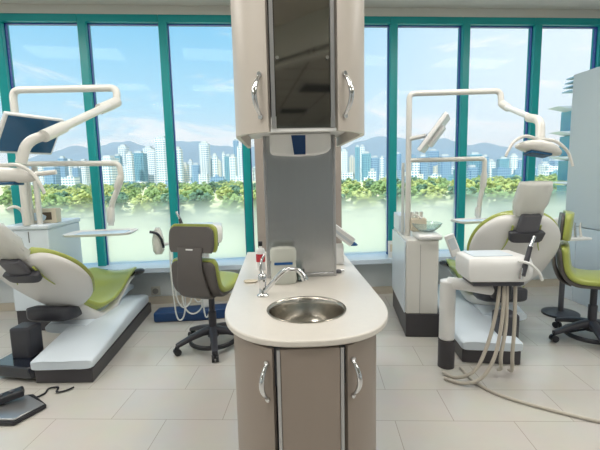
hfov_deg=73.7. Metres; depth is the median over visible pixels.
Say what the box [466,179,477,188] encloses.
tree
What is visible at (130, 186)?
tree
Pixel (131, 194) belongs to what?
tree
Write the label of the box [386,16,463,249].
window
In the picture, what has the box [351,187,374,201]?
tree
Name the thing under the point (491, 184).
tree
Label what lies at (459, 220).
tray
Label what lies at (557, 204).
window
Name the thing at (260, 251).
lotion bottle
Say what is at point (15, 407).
foot pedal
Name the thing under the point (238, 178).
building
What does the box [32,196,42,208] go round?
tree
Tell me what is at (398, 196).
tree
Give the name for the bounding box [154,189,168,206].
tree
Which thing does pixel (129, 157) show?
tower block
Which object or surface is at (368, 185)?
tree
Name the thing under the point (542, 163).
tower block
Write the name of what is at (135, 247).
window
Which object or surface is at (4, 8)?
trim
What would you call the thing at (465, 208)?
window
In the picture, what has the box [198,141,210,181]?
tower block
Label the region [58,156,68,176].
tower block
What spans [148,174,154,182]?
building
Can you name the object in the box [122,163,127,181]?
tower block
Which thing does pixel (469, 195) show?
tree
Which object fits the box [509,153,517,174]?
tower block
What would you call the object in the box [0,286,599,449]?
floor
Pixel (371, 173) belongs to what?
tower block
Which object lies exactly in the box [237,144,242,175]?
tower block
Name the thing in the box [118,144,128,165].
tower block
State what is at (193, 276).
office chair
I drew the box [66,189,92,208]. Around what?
tree
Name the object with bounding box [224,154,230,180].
tower block
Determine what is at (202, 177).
building
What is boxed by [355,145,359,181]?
tower block
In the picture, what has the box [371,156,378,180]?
tower block
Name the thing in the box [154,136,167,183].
tower block
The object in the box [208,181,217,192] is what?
tree
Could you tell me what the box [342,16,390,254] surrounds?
window
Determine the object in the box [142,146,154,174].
tower block
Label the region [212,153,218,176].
tower block
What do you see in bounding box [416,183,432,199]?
tree
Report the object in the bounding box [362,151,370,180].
tower block
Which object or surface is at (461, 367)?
hose
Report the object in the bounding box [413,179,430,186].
tree
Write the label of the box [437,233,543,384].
console
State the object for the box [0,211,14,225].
window
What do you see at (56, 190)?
tree
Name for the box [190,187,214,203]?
tree
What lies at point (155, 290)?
wall socket
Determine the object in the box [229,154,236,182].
tower block
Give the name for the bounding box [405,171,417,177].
building
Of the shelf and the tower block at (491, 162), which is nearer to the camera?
the shelf
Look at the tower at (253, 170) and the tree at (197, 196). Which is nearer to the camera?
the tree at (197, 196)
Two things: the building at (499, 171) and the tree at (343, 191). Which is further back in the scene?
the building at (499, 171)
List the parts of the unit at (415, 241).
panel, lid, tray arm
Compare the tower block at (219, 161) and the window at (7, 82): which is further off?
the tower block at (219, 161)
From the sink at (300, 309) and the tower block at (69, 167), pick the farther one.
the tower block at (69, 167)
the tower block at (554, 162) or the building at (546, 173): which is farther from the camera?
the tower block at (554, 162)
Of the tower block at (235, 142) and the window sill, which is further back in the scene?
the tower block at (235, 142)
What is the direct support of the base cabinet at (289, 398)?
on the floor
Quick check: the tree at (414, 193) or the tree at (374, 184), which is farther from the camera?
the tree at (374, 184)
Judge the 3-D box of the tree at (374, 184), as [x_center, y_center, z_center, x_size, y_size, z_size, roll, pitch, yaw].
[33.449,-14.282,171.955,9.001,8.511,6.337,-6,9,-35]
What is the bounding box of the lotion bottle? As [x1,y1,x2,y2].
[256,241,265,270]
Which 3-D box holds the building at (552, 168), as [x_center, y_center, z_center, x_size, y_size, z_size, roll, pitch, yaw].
[339.894,-72.092,541.355,12.763,17.058,10.210,1,7,14]
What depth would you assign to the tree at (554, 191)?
104.70 m
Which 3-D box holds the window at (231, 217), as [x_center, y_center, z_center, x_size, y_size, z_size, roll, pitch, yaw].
[-1.032,-0.885,4.346,0.810,2.600,0.130,-2,7,-4]
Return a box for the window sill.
[84,250,455,272]
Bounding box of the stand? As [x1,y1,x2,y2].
[336,243,343,264]
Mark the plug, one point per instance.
(337, 270)
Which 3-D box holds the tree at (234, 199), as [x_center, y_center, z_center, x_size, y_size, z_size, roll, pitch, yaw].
[-17.392,-4.294,102.897,6.146,8.256,8.731,-6,9,-34]
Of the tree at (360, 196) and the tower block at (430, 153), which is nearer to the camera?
the tree at (360, 196)
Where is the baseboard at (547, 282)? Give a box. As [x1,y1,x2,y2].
[0,279,558,310]
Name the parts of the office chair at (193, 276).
leg, backrest, leg, seat, leg, leg, leg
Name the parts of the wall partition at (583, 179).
panel, panel, panel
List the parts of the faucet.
lever, spout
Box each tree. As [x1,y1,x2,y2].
[0,190,12,210]
[32,189,45,200]
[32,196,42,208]
[41,194,72,209]
[45,189,59,199]
[49,185,61,189]
[54,191,72,209]
[63,186,75,192]
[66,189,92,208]
[104,185,113,192]
[104,188,113,208]
[105,192,129,207]
[126,184,140,192]
[126,189,142,204]
[130,194,152,207]
[140,182,146,189]
[145,187,160,206]
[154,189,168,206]
[160,193,187,206]
[179,187,187,203]
[182,186,199,205]
[188,189,212,205]
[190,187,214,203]
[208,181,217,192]
[215,186,233,202]
[217,183,229,190]
[221,192,242,204]
[230,185,241,195]
[239,190,255,204]
[341,180,353,188]
[341,188,348,201]
[345,184,356,201]
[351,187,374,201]
[364,188,376,200]
[365,180,375,187]
[370,182,385,199]
[374,181,385,200]
[384,186,404,200]
[404,189,422,199]
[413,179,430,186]
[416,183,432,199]
[420,184,446,199]
[423,177,436,183]
[437,182,448,198]
[447,185,472,198]
[465,186,485,198]
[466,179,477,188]
[472,184,487,197]
[477,178,501,197]
[484,185,514,197]
[501,179,519,193]
[503,177,510,184]
[551,183,556,195]
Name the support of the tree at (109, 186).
on the ground
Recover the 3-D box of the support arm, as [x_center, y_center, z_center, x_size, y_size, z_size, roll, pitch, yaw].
[-1.984,-0.279,3.540,0.891,0.586,0.068,-1,7,3]
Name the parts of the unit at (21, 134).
rinse spout, lid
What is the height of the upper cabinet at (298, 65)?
1.203 m
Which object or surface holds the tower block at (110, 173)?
on the ground
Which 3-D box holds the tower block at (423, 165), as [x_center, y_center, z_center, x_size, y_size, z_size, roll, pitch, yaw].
[152.070,-70.477,495.755,10.000,33.500,9.514,0,7,7]
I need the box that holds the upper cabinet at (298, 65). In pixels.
[230,0,363,147]
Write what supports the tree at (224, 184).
on the ground
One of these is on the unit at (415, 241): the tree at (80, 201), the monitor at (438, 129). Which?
the monitor at (438, 129)
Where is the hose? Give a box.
[460,366,599,422]
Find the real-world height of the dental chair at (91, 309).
1.128 m
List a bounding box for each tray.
[63,228,137,236]
[450,218,486,223]
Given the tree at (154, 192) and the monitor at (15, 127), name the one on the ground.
the tree at (154, 192)
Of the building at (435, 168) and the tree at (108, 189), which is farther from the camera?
the building at (435, 168)
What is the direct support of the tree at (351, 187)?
on the ground
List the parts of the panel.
frame, frame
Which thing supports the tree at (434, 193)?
on the ground
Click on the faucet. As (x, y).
(262, 277)
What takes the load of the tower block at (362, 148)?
on the ground
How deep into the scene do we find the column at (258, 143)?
4.33 m
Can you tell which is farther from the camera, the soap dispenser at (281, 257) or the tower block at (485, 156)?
the tower block at (485, 156)
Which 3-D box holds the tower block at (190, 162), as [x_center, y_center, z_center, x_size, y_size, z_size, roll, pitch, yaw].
[-168.910,-82.197,620.255,6.000,39.500,5.301,-1,7,3]
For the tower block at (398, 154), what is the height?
42.500 m
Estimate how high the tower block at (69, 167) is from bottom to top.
41.500 m
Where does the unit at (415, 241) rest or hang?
on the floor
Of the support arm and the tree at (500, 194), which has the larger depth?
the tree at (500, 194)
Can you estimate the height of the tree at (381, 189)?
9.309 m
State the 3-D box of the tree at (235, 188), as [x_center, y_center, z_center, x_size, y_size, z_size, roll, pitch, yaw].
[-30.222,-14.173,181.796,7.772,8.603,8.506,2,8,22]
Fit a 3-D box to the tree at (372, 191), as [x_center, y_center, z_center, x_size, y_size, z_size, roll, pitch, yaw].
[23.449,-9.185,137.867,5.505,7.394,7.820,5,9,40]
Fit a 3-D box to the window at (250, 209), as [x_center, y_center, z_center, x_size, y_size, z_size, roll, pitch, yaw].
[-0.219,-0.911,4.408,0.820,2.600,0.130,-2,7,-4]
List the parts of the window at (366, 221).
frame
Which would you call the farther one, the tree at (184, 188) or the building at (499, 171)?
the building at (499, 171)
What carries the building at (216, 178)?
on the ground
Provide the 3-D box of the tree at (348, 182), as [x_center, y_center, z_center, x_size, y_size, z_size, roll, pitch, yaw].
[24.563,-18.937,209.459,8.910,8.718,7.057,-3,7,-12]
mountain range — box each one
[28,141,254,171]
[341,136,564,174]
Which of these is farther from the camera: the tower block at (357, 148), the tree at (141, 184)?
the tower block at (357, 148)
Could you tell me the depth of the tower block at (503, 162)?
546.04 m
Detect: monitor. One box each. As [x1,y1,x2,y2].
[0,111,63,154]
[417,112,449,152]
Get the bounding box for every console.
[149,211,226,321]
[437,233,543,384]
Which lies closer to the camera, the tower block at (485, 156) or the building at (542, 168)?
the tower block at (485, 156)
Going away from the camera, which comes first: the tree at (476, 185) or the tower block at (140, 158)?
the tree at (476, 185)
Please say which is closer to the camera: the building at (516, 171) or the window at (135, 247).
the window at (135, 247)
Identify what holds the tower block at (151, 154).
on the ground
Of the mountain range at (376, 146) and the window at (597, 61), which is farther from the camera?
the mountain range at (376, 146)
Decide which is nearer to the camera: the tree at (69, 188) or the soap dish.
the soap dish
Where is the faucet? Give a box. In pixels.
[257,254,307,297]
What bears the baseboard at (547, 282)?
attached to the wall at (376, 275)
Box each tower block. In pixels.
[36,166,46,183]
[43,166,60,185]
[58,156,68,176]
[67,159,73,175]
[72,166,81,182]
[79,159,90,185]
[102,155,118,184]
[115,154,122,165]
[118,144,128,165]
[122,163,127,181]
[126,151,134,181]
[132,151,148,181]
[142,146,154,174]
[148,149,156,184]
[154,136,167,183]
[176,147,183,184]
[183,162,189,182]
[188,159,192,180]
[192,163,200,183]
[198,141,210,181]
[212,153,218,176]
[218,159,221,175]
[222,152,224,176]
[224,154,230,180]
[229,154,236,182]
[233,139,238,175]
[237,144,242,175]
[341,149,347,172]
[349,155,354,179]
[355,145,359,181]
[360,145,364,167]
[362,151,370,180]
[368,168,375,180]
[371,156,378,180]
[380,156,383,180]
[397,152,400,180]
[412,162,419,173]
[418,154,427,179]
[425,149,438,178]
[437,154,451,179]
[466,152,481,174]
[466,165,478,179]
[480,155,488,177]
[488,159,494,177]
[496,157,508,167]
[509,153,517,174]
[518,158,521,168]
[537,161,548,175]
[549,159,558,165]
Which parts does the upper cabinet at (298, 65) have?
door, handle, glass door, rail, handle, door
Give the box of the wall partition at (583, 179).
[564,66,599,311]
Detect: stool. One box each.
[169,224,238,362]
[549,210,599,344]
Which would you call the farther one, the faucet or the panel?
the panel
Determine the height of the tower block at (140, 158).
48.226 m
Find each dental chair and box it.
[0,223,150,382]
[437,181,560,364]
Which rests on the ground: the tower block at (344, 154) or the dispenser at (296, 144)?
the tower block at (344, 154)
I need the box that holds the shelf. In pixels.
[561,236,591,240]
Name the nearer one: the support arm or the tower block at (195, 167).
the support arm
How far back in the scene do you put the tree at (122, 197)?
125.22 m
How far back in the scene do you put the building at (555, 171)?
392.68 m
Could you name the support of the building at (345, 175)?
on the ground
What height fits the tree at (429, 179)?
9.339 m
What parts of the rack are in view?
rack post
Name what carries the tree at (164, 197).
on the ground
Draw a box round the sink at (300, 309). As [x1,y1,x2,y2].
[267,296,345,323]
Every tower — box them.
[252,168,254,180]
[383,156,385,177]
[542,157,549,162]
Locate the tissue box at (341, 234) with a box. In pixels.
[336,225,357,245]
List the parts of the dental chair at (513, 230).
seat, lift arm, backrest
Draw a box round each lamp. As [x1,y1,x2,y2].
[0,103,111,193]
[504,105,573,166]
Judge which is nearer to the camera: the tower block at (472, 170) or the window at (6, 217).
the window at (6, 217)
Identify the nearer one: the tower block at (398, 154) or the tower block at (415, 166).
the tower block at (415, 166)
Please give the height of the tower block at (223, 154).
46.500 m
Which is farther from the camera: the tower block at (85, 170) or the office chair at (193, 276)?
the tower block at (85, 170)
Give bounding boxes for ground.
[0,175,504,211]
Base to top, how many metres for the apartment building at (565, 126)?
21.200 m
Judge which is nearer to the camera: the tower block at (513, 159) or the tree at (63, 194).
the tree at (63, 194)
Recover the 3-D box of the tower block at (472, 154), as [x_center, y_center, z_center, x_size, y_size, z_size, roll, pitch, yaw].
[234.952,-79.441,540.225,15.000,36.500,17.768,0,7,9]
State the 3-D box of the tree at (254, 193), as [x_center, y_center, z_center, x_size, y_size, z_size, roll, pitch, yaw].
[-14.434,-6.119,117.208,8.332,8.153,6.600,-3,7,-13]
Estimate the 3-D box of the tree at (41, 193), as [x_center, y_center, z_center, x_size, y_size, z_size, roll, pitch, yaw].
[-94.016,-8.253,143.284,7.541,9.315,9.521,-3,7,-15]
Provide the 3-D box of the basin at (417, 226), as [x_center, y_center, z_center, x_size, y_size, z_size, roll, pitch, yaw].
[1.090,0.019,3.437,0.250,0.077,0.250,-1,7,3]
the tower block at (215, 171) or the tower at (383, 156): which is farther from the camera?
the tower at (383, 156)
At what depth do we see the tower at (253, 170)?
841.61 m
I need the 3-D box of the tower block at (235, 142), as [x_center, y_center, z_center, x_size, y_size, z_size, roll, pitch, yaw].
[-97.350,-97.629,614.237,8.000,68.500,7.528,-2,7,-4]
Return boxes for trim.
[0,4,599,17]
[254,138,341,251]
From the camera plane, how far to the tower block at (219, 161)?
596.06 m
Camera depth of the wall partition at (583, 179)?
4.04 m
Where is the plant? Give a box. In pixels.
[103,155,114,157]
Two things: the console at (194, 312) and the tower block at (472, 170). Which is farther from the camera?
the tower block at (472, 170)
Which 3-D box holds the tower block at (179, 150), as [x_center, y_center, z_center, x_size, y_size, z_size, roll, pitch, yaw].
[-150.185,-72.132,497.645,8.000,49.500,7.937,-1,7,2]
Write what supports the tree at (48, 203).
on the ground
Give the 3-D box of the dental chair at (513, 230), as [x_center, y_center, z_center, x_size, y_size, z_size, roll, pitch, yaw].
[1.623,0.264,3.527,0.862,1.319,1.493,-1,7,3]
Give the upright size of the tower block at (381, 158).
34.500 m
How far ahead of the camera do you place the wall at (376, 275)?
4.48 m
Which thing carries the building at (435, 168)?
on the ground
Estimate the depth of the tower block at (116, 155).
580.76 m
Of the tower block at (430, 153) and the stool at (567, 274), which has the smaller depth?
the stool at (567, 274)
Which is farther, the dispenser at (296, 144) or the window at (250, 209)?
the window at (250, 209)
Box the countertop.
[225,252,387,346]
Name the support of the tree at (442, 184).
on the ground
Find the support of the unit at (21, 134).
on the floor
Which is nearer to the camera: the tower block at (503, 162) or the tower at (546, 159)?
the tower block at (503, 162)
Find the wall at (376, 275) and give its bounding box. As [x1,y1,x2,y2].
[0,257,558,302]
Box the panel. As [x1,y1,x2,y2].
[263,135,335,277]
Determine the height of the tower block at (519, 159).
29.500 m
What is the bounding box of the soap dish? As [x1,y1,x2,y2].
[243,279,257,282]
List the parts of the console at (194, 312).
sleeve handle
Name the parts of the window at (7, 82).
frame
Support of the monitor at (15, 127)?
on the unit at (21, 134)
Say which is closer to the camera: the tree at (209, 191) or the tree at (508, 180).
the tree at (209, 191)
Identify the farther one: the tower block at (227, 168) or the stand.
the tower block at (227, 168)
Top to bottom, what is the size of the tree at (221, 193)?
8.578 m
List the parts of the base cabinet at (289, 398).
door, handle, panel, handle, door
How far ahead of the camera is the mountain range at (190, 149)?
2412.19 m
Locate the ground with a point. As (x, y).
(217, 202)
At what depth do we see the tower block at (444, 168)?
523.46 m
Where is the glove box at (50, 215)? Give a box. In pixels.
[33,207,61,222]
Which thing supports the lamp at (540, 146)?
attached to the unit at (415, 241)
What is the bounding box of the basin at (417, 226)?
[412,221,441,231]
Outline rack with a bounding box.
[541,217,591,317]
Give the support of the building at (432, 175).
on the ground
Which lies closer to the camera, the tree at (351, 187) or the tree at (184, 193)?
the tree at (351, 187)
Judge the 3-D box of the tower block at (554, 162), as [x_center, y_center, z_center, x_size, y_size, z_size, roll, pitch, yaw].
[361.321,-80.347,565.252,11.000,26.500,11.228,-2,7,-5]
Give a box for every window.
[0,13,97,263]
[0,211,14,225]
[76,14,171,265]
[157,14,246,258]
[242,144,257,251]
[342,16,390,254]
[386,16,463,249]
[454,17,535,250]
[521,18,599,217]
[590,26,599,68]
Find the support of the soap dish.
on the countertop
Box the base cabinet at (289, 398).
[234,334,375,449]
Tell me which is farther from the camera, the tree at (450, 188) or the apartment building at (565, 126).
the tree at (450, 188)
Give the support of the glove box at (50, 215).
on the unit at (21, 134)
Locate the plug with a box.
[336,269,344,272]
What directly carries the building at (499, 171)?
on the ground
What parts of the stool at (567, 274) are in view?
backrest, leg, leg, seat, leg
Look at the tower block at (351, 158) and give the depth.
606.04 m
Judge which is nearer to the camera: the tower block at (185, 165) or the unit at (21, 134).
the unit at (21, 134)
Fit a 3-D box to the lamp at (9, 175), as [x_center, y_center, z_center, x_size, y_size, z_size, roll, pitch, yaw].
[-1.690,-0.599,2.807,0.561,0.716,1.168,-1,7,3]
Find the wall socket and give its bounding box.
[151,286,160,294]
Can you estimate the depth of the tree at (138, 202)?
115.86 m
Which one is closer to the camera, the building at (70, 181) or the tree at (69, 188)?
the tree at (69, 188)
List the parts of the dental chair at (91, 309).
foot plate, backrest, lift arm, seat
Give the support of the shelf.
attached to the rack
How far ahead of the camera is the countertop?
1.58 m
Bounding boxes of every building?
[61,176,79,186]
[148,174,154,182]
[198,173,208,185]
[210,175,224,182]
[236,175,242,181]
[341,172,352,183]
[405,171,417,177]
[428,174,440,177]
[433,165,437,174]
[492,167,510,180]
[513,168,521,174]
[540,165,546,171]
[540,171,550,179]
[545,165,557,171]
[547,76,573,195]
[549,170,557,175]
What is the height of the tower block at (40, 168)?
38.500 m
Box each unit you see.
[0,84,137,329]
[392,88,573,336]
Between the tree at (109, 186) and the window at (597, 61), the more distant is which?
the tree at (109, 186)
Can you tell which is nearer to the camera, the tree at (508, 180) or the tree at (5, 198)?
the tree at (5, 198)
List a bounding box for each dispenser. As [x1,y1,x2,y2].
[269,133,330,156]
[270,246,296,283]
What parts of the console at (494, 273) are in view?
post, swing arm, grab rail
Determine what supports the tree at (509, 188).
on the ground
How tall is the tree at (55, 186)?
8.865 m
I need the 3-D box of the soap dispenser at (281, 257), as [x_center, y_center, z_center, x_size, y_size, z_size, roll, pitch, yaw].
[-0.083,0.199,2.006,0.132,0.184,0.080,-2,7,-3]
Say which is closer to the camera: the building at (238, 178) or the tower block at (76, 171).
the building at (238, 178)
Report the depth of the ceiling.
4.17 m
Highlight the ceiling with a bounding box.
[0,0,599,9]

